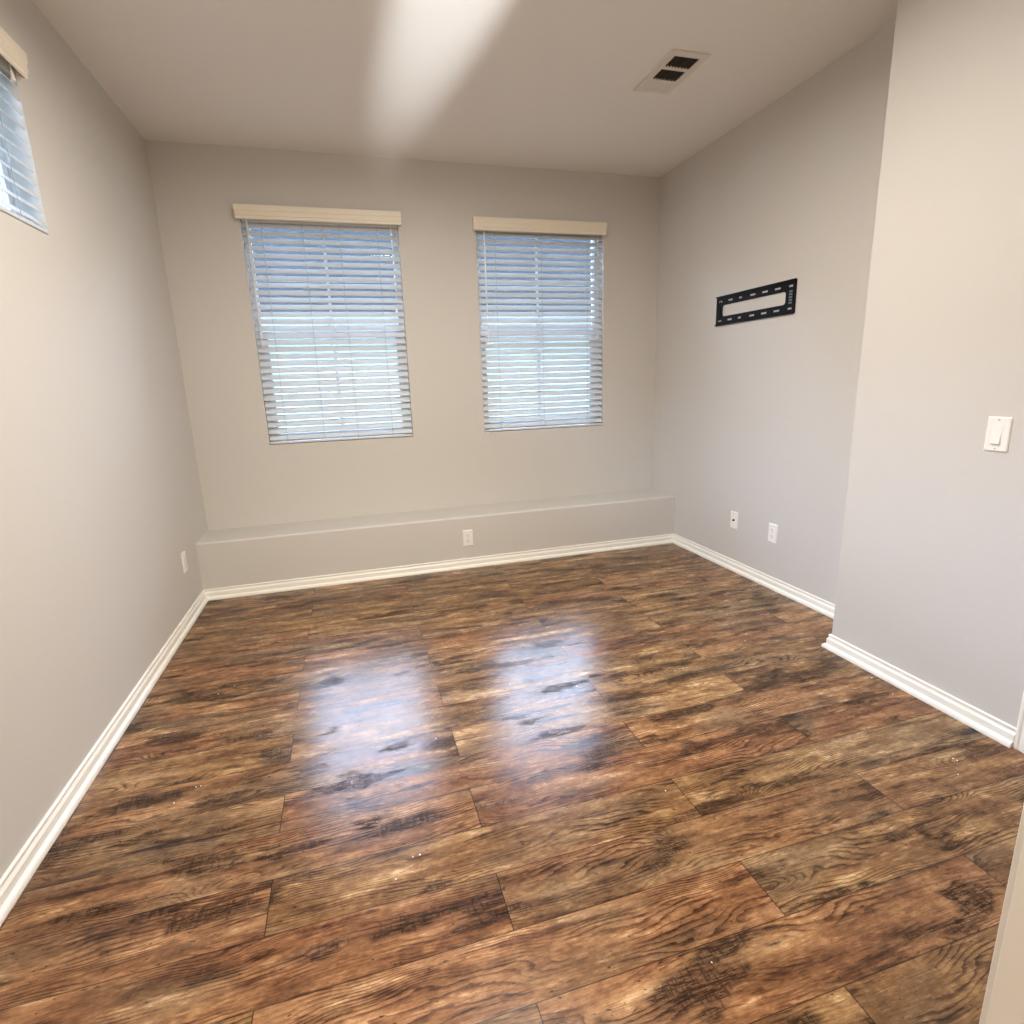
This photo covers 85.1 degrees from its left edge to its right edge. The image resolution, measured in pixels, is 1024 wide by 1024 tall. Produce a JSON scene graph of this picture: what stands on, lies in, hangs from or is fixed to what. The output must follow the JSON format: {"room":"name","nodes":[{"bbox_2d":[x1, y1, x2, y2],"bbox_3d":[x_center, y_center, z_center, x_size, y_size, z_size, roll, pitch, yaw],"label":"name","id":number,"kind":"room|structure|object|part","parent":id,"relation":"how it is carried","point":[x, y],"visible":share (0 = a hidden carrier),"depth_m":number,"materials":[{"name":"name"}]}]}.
{"room":"empty bedroom","nodes":[
{"label":"empty bedroom","id":0,"kind":"room"},
{"bbox_2d":[0,0,207,878],"bbox_3d":[-1.659,-0.453,1.828,0.150,2.743,3.696,-6,14,-15],"label":"wall","id":1,"kind":"structure","parent":0,"point":[101,499],"depth_m":2.14,"materials":[{"name":"grey paint"}]},
{"bbox_2d":[0,139,15,212],"bbox_3d":[-1.679,-1.168,1.496,0.060,0.552,0.970,-6,14,-15],"label":"window","id":2,"kind":"structure","parent":1,"relation":"in","point":[3,169],"depth_m":1.96,"materials":[{"name":"clear glass"}]},
{"bbox_2d":[0,26,47,233],"bbox_3d":[-1.576,-1.196,1.518,0.094,0.581,0.997,-6,14,-15],"label":"window blind","id":3,"kind":"object","parent":1,"relation":"attached to","point":[11,53],"visible":0.93,"depth_m":1.88,"materials":[{"name":"white plastic"}]},
{"bbox_3d":[-1.678,-1.226,1.819,0.042,0.494,0.002,-6,14,-15],"label":"ladder cord","id":4,"kind":"part","parent":3,"relation":"part of","materials":[{"name":"grey plastic"}]},
{"bbox_3d":[-1.581,-0.919,1.581,0.048,0.014,0.962,-6,14,-15],"label":"rail","id":5,"kind":"part","parent":3,"relation":"part of","materials":[{"name":"white"}]},
{"bbox_2d":[0,590,207,925],"bbox_3d":[-1.481,0.876,1.994,0.026,0.069,3.353,-6,14,-15],"label":"baseboard","id":6,"kind":"structure","parent":1,"relation":"attached to","point":[23,867],"depth_m":1.87,"materials":[{"name":"white paint"}]},
{"bbox_2d":[181,551,187,572],"bbox_3d":[-1.892,0.289,3.229,0.009,0.116,0.072,-6,14,-15],"label":"wall outlet","id":7,"kind":"object","parent":1,"relation":"attached to","point":[183,554],"visible":1,"depth_m":3.21,"materials":[{"name":"white plastic"}]},
{"bbox_2d":[145,140,659,529],"bbox_3d":[-0.497,-1.022,4.103,3.699,2.743,0.150,-6,14,-15],"label":"wall","id":8,"kind":"structure","parent":0,"point":[449,460],"depth_m":3.91,"materials":[{"name":"grey paint"}]},
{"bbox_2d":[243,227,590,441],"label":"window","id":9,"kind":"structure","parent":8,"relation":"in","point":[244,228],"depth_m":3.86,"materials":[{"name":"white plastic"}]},
{"bbox_2d":[233,203,412,443],"bbox_3d":[-1.210,-1.225,3.762,1.012,1.476,0.113,-6,14,-15],"label":"window blind","id":10,"kind":"object","parent":9,"relation":"attached to","point":[251,215],"visible":1,"depth_m":3.77,"materials":[{"name":"white plastic"}]},
{"bbox_3d":[-1.568,-1.158,3.695,0.002,1.384,0.042,-6,14,-15],"label":"ladder cord","id":11,"kind":"part","parent":10,"relation":"part of","materials":[{"name":"white fabric"}]},
{"bbox_3d":[-1.333,-1.181,3.760,0.002,1.384,0.042,-6,14,-15],"label":"ladder cord","id":12,"kind":"part","parent":10,"relation":"part of","materials":[{"name":"white fabric"}]},
{"bbox_3d":[-1.191,-0.518,3.950,0.965,0.014,0.048,-6,14,-15],"label":"rail","id":13,"kind":"part","parent":10,"relation":"part of","materials":[{"name":"white plastic"}]},
{"bbox_3d":[-1.115,-1.203,3.821,0.002,1.384,0.042,-6,14,-15],"label":"ladder cord","id":14,"kind":"part","parent":10,"relation":"part of","materials":[{"name":"white fabric"}]},
{"bbox_3d":[-0.884,-1.226,3.885,0.002,1.384,0.042,-6,14,-15],"label":"ladder cord","id":15,"kind":"part","parent":10,"relation":"part of","materials":[{"name":"grey plastic"}]},
{"bbox_3d":[-1.230,-0.905,3.952,0.903,0.708,0.046,-6,14,-15],"label":"sash","id":16,"kind":"part","parent":9,"relation":"part of","materials":[{"name":"white plastic"}]},
{"bbox_2d":[196,489,674,589],"bbox_3d":[-0.388,0.182,4.141,3.399,0.374,0.343,-6,14,-15],"label":"wall ledge","id":17,"kind":"object","parent":8,"relation":"attached to","point":[284,551],"visible":0.94,"depth_m":3.92,"materials":[{"name":"grey paint"}]},
{"bbox_2d":[204,533,673,600],"bbox_3d":[-0.332,0.369,4.003,3.399,0.069,0.026,-6,14,-15],"label":"baseboard","id":18,"kind":"structure","parent":17,"relation":"attached to","point":[432,567],"depth_m":3.92,"materials":[{"name":"white paint"}]},
{"bbox_2d":[463,530,472,545],"bbox_3d":[-0.313,0.186,3.976,0.072,0.116,0.009,-6,14,-15],"label":"wall outlet","id":19,"kind":"object","parent":17,"relation":"attached to","point":[467,534],"visible":1,"depth_m":3.97,"materials":[{"name":"white plastic"}]},
{"bbox_2d":[476,236,597,428],"bbox_3d":[0.203,-1.372,4.278,0.971,1.442,0.060,-6,14,-15],"label":"window","id":20,"kind":"structure","parent":8,"relation":"in","point":[592,241],"depth_m":4.29,"materials":[{"name":"white plastic"}]},
{"bbox_3d":[0.214,-1.049,4.353,0.901,0.708,0.046,-6,14,-15],"label":"sash","id":21,"kind":"part","parent":20,"relation":"part of","materials":[{"name":"white plastic"}]},
{"bbox_2d":[472,216,606,431],"bbox_3d":[0.224,-1.363,4.162,0.997,1.468,0.113,-6,14,-15],"label":"window blind","id":22,"kind":"object","parent":20,"relation":"attached to","point":[494,227],"visible":0.98,"depth_m":4.17,"materials":[{"name":"white plastic"}]},
{"bbox_3d":[-0.106,-1.303,4.101,0.002,1.384,0.042,-6,14,-15],"label":"ladder cord","id":23,"kind":"part","parent":22,"relation":"part of","materials":[{"name":"white fabric"}]},
{"bbox_3d":[0.226,-1.336,4.194,0.002,1.384,0.042,-6,14,-15],"label":"ladder cord","id":24,"kind":"part","parent":22,"relation":"part of","materials":[{"name":"white fabric"}]},
{"bbox_3d":[0.253,-0.662,4.352,0.963,0.014,0.048,-6,14,-15],"label":"rail","id":25,"kind":"part","parent":22,"relation":"part of","materials":[{"name":"white plastic"}]},
{"bbox_3d":[0.571,-1.370,4.290,0.002,1.384,0.042,-6,14,-15],"label":"ladder cord","id":26,"kind":"part","parent":22,"relation":"part of","materials":[{"name":"white fabric"}]},
{"bbox_3d":[0.645,-1.713,4.202,0.010,0.730,0.002,-6,14,-15],"label":"lift cord","id":27,"kind":"part","parent":22,"relation":"part of","materials":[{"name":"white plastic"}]},
{"bbox_2d":[32,0,897,176],"bbox_3d":[0.478,-1.617,0.196,4.740,0.120,7.770,-6,14,-15],"label":"ceiling","id":28,"kind":"structure","parent":0,"point":[541,84],"depth_m":2.63,"materials":[{"name":"white paint"}]},
{"bbox_2d":[634,49,710,94],"bbox_3d":[0.777,-2.151,2.741,0.200,0.012,0.368,-6,14,-15],"label":"ceiling vent","id":29,"kind":"object","parent":28,"relation":"in","point":[677,65],"visible":1,"depth_m":2.72,"materials":[{"name":"beige metal"}]},
{"bbox_2d":[0,543,1023,1023],"bbox_3d":[0.574,1.170,0.845,4.740,0.120,7.770,-6,14,-15],"label":"floor","id":30,"kind":"structure","parent":0,"point":[815,837],"depth_m":1.66,"materials":[{"name":"brown wood"}]},
{"bbox_2d":[653,20,895,603],"bbox_3d":[1.526,-0.948,3.483,0.162,2.743,2.180,-6,14,-15],"label":"wall","id":31,"kind":"structure","parent":0,"point":[754,419],"depth_m":3.24,"materials":[{"name":"grey paint"}]},
{"bbox_2d":[730,511,737,529],"bbox_3d":[1.478,0.054,3.726,0.016,0.116,0.072,-6,14,-15],"label":"cable wall plate","id":32,"kind":"object","parent":31,"relation":"attached to","point":[734,515],"visible":1,"depth_m":3.72,"materials":[{"name":"white plastic"}]},
{"bbox_2d":[673,534,834,618],"bbox_3d":[1.541,0.397,3.604,0.026,0.069,1.837,-6,14,-15],"label":"baseboard","id":33,"kind":"structure","parent":31,"relation":"attached to","point":[805,598],"depth_m":3.51,"materials":[{"name":"white paint"}]},
{"bbox_3d":[1.451,-1.168,3.394,0.012,0.007,0.690,-6,14,-15],"label":"rail","id":34,"kind":"part","parent":31,"relation":"part of","materials":[{"name":"black metal"}]},
{"bbox_3d":[1.445,-1.338,3.354,0.012,0.007,0.690,-6,14,-15],"label":"rail","id":35,"kind":"part","parent":31,"relation":"part of","materials":[{"name":"black metal"}]},
{"bbox_2d":[768,523,777,543],"bbox_3d":[1.582,0.130,3.391,0.009,0.116,0.072,-6,14,-15],"label":"wall outlet","id":36,"kind":"object","parent":31,"relation":"attached to","point":[773,529],"visible":1,"depth_m":3.38,"materials":[{"name":"white plastic"}]},
{"bbox_2d":[832,0,1023,727],"bbox_3d":[1.813,-0.618,2.025,0.452,2.743,0.850,-6,14,-15],"label":"wall","id":37,"kind":"structure","parent":0,"point":[930,583],"depth_m":2.04,"materials":[{"name":"grey paint"}]},
{"bbox_2d":[821,634,1015,747],"bbox_3d":[1.616,0.697,2.306,0.026,0.069,0.813,-6,14,-15],"label":"baseboard","id":38,"kind":"structure","parent":37,"relation":"attached to","point":[1000,731],"depth_m":2.21,"materials":[{"name":"white paint"}]},
{"bbox_2d":[984,416,1012,452],"bbox_3d":[1.643,-0.263,1.891,0.013,0.117,0.073,-6,14,-15],"label":"light switch","id":39,"kind":"object","parent":37,"relation":"attached to","point":[998,432],"visible":1,"depth_m":1.89,"materials":[{"name":"white plastic"}]},
{"bbox_3d":[1.644,-0.263,1.891,0.002,0.067,0.034,-6,14,-15],"label":"rocker frame","id":40,"kind":"part","parent":39,"relation":"part of","materials":[{"name":"white plastic"}]},
{"bbox_3d":[0.532,-0.219,0.501,4.500,2.743,0.120,-6,14,-15],"label":"wall","id":41,"kind":"structure","parent":0,"visible":0},
{"bbox_2d":[979,805,1023,1023],"bbox_3d":[-0.001,0.167,0.427,1.505,2.060,0.120,-6,14,-15],"label":"trim","id":42,"kind":"structure","parent":41,"relation":"attached to","point":[1006,1006],"depth_m":0.79,"materials":[{"name":"white paint"}]},
{"bbox_3d":[1.867,-0.444,1.271,0.120,2.743,0.666,-6,14,-15],"label":"wall","id":43,"kind":"structure","parent":0,"visible":0},
{"bbox_2d":[1013,692,1023,753],"bbox_3d":[1.799,-0.134,1.371,0.017,2.097,0.696,-6,14,-15],"label":"trim","id":44,"kind":"structure","parent":43,"relation":"attached to","point":[1018,744],"depth_m":1.90,"materials":[{"name":"white paint"}]}
]}

